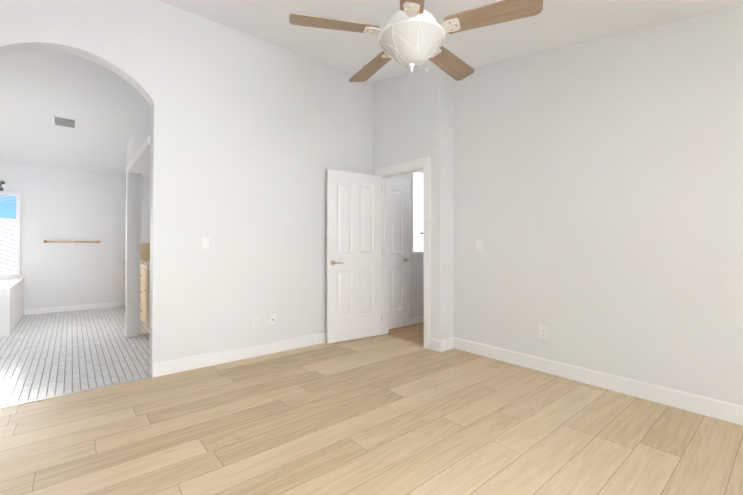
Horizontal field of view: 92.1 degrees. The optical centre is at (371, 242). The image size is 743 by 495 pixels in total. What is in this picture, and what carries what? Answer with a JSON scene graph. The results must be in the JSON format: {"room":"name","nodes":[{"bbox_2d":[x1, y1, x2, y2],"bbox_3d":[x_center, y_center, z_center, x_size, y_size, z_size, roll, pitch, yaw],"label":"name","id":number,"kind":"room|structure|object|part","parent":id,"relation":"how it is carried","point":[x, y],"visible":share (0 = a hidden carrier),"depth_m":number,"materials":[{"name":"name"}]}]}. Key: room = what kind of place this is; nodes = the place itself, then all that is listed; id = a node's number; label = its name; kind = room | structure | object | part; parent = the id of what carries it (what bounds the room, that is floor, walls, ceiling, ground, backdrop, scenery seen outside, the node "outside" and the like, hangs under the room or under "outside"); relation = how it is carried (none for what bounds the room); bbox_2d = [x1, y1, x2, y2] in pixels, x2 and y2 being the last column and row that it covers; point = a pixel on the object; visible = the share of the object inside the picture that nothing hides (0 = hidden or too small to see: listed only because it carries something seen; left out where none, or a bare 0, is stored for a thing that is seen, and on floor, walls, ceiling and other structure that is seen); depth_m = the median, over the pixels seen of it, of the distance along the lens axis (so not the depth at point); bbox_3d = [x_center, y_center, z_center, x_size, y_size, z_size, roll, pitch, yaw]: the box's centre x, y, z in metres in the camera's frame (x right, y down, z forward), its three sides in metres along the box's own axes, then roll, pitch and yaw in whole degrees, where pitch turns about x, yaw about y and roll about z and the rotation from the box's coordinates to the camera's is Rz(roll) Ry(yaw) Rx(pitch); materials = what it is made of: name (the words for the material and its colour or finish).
{"room":"empty bedroom","nodes":[
{"label":"empty bedroom","id":0,"kind":"room"},
{"bbox_2d":[0,306,150,405],"bbox_3d":[-3.856,1.216,4.453,3.040,0.100,4.670,0,-1,-40],"label":"floor","id":1,"kind":"structure","parent":0,"point":[43,355],"depth_m":3.71,"materials":[{"name":"white tile"}]},
{"bbox_2d":[0,278,23,336],"bbox_3d":[-5.432,0.870,4.862,0.896,0.600,1.776,0,-1,-40],"label":"bathtub","id":2,"kind":"object","parent":1,"relation":"on","point":[11,303],"visible":1,"depth_m":4.68,"materials":[{"name":"white ceramic"}]},
{"bbox_2d":[0,376,152,408],"bbox_3d":[-2.285,1.147,2.730,1.055,0.004,0.034,0,-1,-40],"label":"threshold","id":3,"kind":"object","parent":1,"relation":"on","point":[15,404],"depth_m":2.72,"materials":[{"name":"grey wood"}]},
{"bbox_2d":[124,263,125,300],"bbox_3d":[-4.071,0.765,6.443,0.556,0.840,0.450,0,-1,-40],"label":"base cabinet","id":4,"kind":"object","parent":1,"relation":"on","point":[125,263],"depth_m":6.68,"materials":[{"name":"brown wood"}]},
{"bbox_2d":[140,267,142,320],"bbox_3d":[-2.892,0.752,5.036,0.556,0.840,0.460,0,-1,-40],"label":"base cabinet","id":5,"kind":"object","parent":1,"relation":"on","point":[141,268],"depth_m":4.94,"materials":[{"name":"brown wood"}]},
{"bbox_2d":[143,267,149,327],"bbox_3d":[-2.597,0.748,4.684,0.556,0.840,0.460,0,-1,-40],"label":"base cabinet","id":6,"kind":"object","parent":1,"relation":"on","point":[145,283],"depth_m":4.61,"materials":[{"name":"brown wood"}]},
{"bbox_2d":[123,259,149,266],"bbox_3d":[-3.132,0.317,5.321,0.563,0.036,4.018,0,-1,-40],"label":"countertop","id":7,"kind":"structure","parent":6,"relation":"on","point":[143,262],"depth_m":5.41,"materials":[{"name":"beige stone"}]},
{"bbox_2d":[0,162,150,308],"bbox_3d":[-5.309,-0.043,6.216,2.760,2.451,0.120,0,-1,-40],"label":"wall","id":8,"kind":"structure","parent":0,"point":[57,204],"depth_m":6.22,"materials":[{"name":"paint"}]},
{"bbox_2d":[0,181,4,190],"bbox_3d":[-5.771,-0.890,5.575,0.080,0.181,0.281,0,-1,-40],"label":"shower head","id":9,"kind":"object","parent":8,"relation":"attached to","point":[1,187],"visible":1,"depth_m":5.53},
{"bbox_2d":[0,192,20,274],"bbox_3d":[-5.995,-0.149,5.525,0.820,1.310,0.060,0,-1,-40],"label":"bathroom window","id":10,"kind":"structure","parent":8,"relation":"in","point":[7,241],"depth_m":5.73,"materials":[{"name":"glass"}]},
{"bbox_2d":[43,240,99,242],"bbox_3d":[-5.166,-0.018,6.192,0.758,0.047,0.099,0,-1,-40],"label":"towel rail","id":11,"kind":"object","parent":8,"relation":"attached to","point":[45,241],"visible":1,"depth_m":6.16,"materials":[{"name":"brown metal"}]},
{"bbox_2d":[24,301,122,314],"bbox_3d":[-5.493,1.133,5.964,2.230,0.095,0.012,0,-1,-40],"label":"baseboard","id":12,"kind":"structure","parent":8,"relation":"attached to","point":[108,304],"depth_m":6.21,"materials":[{"name":"white paint"}]},
{"bbox_2d":[0,51,150,177],"bbox_3d":[-3.904,-1.740,4.539,3.040,0.956,4.520,0,-1,-40],"label":"ceiling","id":13,"kind":"structure","parent":0,"point":[105,107],"depth_m":4.60,"materials":[{"name":"paint"}]},
{"bbox_2d":[52,115,76,128],"bbox_3d":[-4.108,-1.611,4.796,0.250,0.012,0.290,0,-11,-40],"label":"ceiling vent","id":14,"kind":"object","parent":13,"relation":"in","point":[60,121],"visible":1,"depth_m":4.78,"materials":[{"name":"white metal"}]},
{"bbox_2d":[127,103,150,337],"bbox_3d":[-2.486,-0.060,3.897,0.130,2.440,1.740,0,-1,-40],"label":"wall","id":15,"kind":"structure","parent":0,"point":[141,133],"depth_m":4.43,"materials":[{"name":"paint"}]},
{"bbox_2d":[125,136,149,337],"bbox_3d":[-2.518,0.107,3.820,0.016,2.105,1.665,0,-1,-40],"label":"trim","id":16,"kind":"structure","parent":15,"relation":"attached to","point":[140,152],"depth_m":4.39,"materials":[{"name":"white paint"}]},
{"bbox_2d":[0,0,423,375],"bbox_3d":[-0.669,-0.494,4.191,5.672,3.315,0.150,0,-1,-40],"label":"wall","id":17,"kind":"structure","parent":0,"point":[253,139],"depth_m":3.47,"materials":[{"name":"paint"}]},
{"bbox_2d":[202,236,209,248],"bbox_3d":[-1.549,0.000,3.345,0.070,0.115,0.016,0,-1,-40],"label":"light switch","id":18,"kind":"object","parent":17,"relation":"attached to","point":[205,242],"visible":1,"depth_m":3.34,"materials":[{"name":"white plastic"}]},
{"bbox_2d":[152,332,326,377],"bbox_3d":[-0.916,1.100,3.845,2.475,0.120,0.040,0,-1,-40],"label":"baseboard","id":19,"kind":"structure","parent":17,"relation":"attached to","point":[167,367],"depth_m":3.49,"materials":[{"name":"white paint"}]},
{"bbox_2d":[252,316,258,327],"bbox_3d":[-1.180,0.806,3.648,0.070,0.115,0.008,0,-1,-40],"label":"outlet","id":20,"kind":"object","parent":17,"relation":"attached to","point":[255,321],"visible":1,"depth_m":3.64,"materials":[{"name":"white plastic"}]},
{"bbox_2d":[269,314,274,324],"bbox_3d":[-1.039,0.807,3.760,0.070,0.115,0.016,0,-1,-40],"label":"outlet","id":21,"kind":"object","parent":17,"relation":"attached to","point":[271,319],"visible":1,"depth_m":3.75,"materials":[{"name":"white plastic"}]},
{"bbox_2d":[326,169,382,343],"bbox_3d":[-0.190,0.157,4.310,0.757,1.995,0.148,0,-1,-33],"label":"door leaf","id":22,"kind":"structure","parent":17,"relation":"in","point":[354,255],"depth_m":4.28,"materials":[{"name":"white paint"}]},
{"bbox_2d":[389,181,406,328],"bbox_3d":[0.340,0.184,4.885,0.426,2.028,0.070,0,-1,-40],"label":"door leaf","id":23,"kind":"structure","parent":17,"relation":"in","point":[397,254],"depth_m":4.91,"materials":[{"name":"white paint"}]},
{"bbox_2d":[389,177,409,325],"bbox_3d":[0.332,0.135,4.915,0.540,2.070,0.016,0,-1,-40],"label":"trim","id":24,"kind":"structure","parent":17,"relation":"attached to","point":[400,180],"depth_m":5.06,"materials":[{"name":"white paint"}]},
{"bbox_2d":[392,316,423,328],"bbox_3d":[0.664,1.125,5.186,1.430,0.095,0.012,0,-1,-40],"label":"baseboard","id":25,"kind":"structure","parent":17,"relation":"attached to","point":[416,320],"depth_m":5.17,"materials":[{"name":"white paint"}]},
{"bbox_2d":[411,171,423,254],"bbox_3d":[0.691,-0.447,5.219,0.315,1.240,0.020,0,-1,-40],"label":"window","id":26,"kind":"structure","parent":17,"relation":"in","point":[417,228],"depth_m":5.19,"materials":[{"name":"white glass"}]},
{"bbox_2d":[0,322,742,494],"bbox_3d":[1.026,1.191,1.870,5.372,0.100,5.560,0,-1,-40],"label":"floor","id":27,"kind":"structure","parent":0,"point":[383,414],"depth_m":2.13,"materials":[{"name":"brown wood"}]},
{"bbox_2d":[373,66,453,339],"bbox_3d":[0.510,-0.468,4.357,0.350,3.265,1.110,0,-1,-40],"label":"wall","id":28,"kind":"structure","parent":0,"point":[412,116],"depth_m":3.94,"materials":[{"name":"paint"}]},
{"bbox_2d":[375,156,430,348],"bbox_3d":[0.400,0.112,4.304,0.156,2.105,0.910,0,-1,-40],"label":"door frame","id":29,"kind":"structure","parent":28,"relation":"attached to","point":[413,166],"depth_m":4.16,"materials":[{"name":"white paint"}]},
{"bbox_2d":[160,0,742,81],"bbox_3d":[0.483,-1.687,1.541,4.082,1.176,5.710,0,-1,-40],"label":"ceiling","id":30,"kind":"structure","parent":0,"point":[553,24],"depth_m":3.01,"materials":[{"name":"paint"}]},
{"bbox_2d":[289,0,542,81],"bbox_3d":[0.234,-1.358,2.084,1.301,0.772,1.306,0,-1,-40],"label":"fan","id":31,"kind":"object","parent":30,"relation":"hanging from","point":[411,35],"visible":1,"depth_m":1.94,"materials":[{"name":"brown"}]},
{"bbox_3d":[-0.199,-1.191,1.954,0.487,0.006,0.144,0,11,-12],"label":"blade","id":32,"kind":"part","parent":31,"relation":"part of","materials":[{"name":"brown wood"}]},
{"bbox_3d":[0.008,-1.187,2.423,0.144,0.006,0.487,-14,6,-30],"label":"blade","id":33,"kind":"part","parent":31,"relation":"part of","materials":[{"name":"brown wood"}]},
{"bbox_3d":[0.228,-1.091,2.045,0.372,0.147,0.372,0,-1,-40],"label":"lamp shade","id":34,"kind":"part","parent":31,"relation":"part of","materials":[{"name":"white glass"}]},
{"bbox_3d":[0.184,-1.194,1.612,0.144,0.006,0.487,12,1,6],"label":"blade","id":35,"kind":"part","parent":31,"relation":"part of","materials":[{"name":"brown wood"}]},
{"bbox_3d":[0.518,-1.187,2.372,0.144,0.006,0.487,-16,-11,41],"label":"blade","id":36,"kind":"part","parent":31,"relation":"part of","materials":[{"name":"brown wood"}]},
{"bbox_3d":[0.627,-1.192,1.870,0.487,0.006,0.144,0,-13,24],"label":"blade","id":37,"kind":"part","parent":31,"relation":"part of","materials":[{"name":"brown wood"}]},
{"bbox_2d":[453,5,742,405],"bbox_3d":[2.374,-0.385,2.310,0.120,3.060,4.420,0,-1,-40],"label":"wall","id":38,"kind":"structure","parent":0,"point":[598,194],"depth_m":2.79,"materials":[{"name":"paint"}]},
{"bbox_2d":[476,239,481,249],"bbox_3d":[1.113,0.019,3.711,0.016,0.115,0.070,0,-1,-40],"label":"light switch","id":39,"kind":"object","parent":38,"relation":"attached to","point":[478,244],"visible":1,"depth_m":3.71,"materials":[{"name":"white plastic"}]},
{"bbox_2d":[539,325,546,339],"bbox_3d":[1.535,0.804,3.200,0.008,0.115,0.070,0,-1,-40],"label":"outlet","id":40,"kind":"object","parent":38,"relation":"attached to","point":[542,332],"visible":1,"depth_m":3.20,"materials":[{"name":"white plastic"}]},
{"bbox_2d":[452,337,742,424],"bbox_3d":[2.284,1.085,2.299,0.014,0.120,4.300,0,-1,-40],"label":"baseboard","id":41,"kind":"structure","parent":38,"relation":"attached to","point":[716,408],"depth_m":2.75,"materials":[{"name":"white paint"}]}
]}

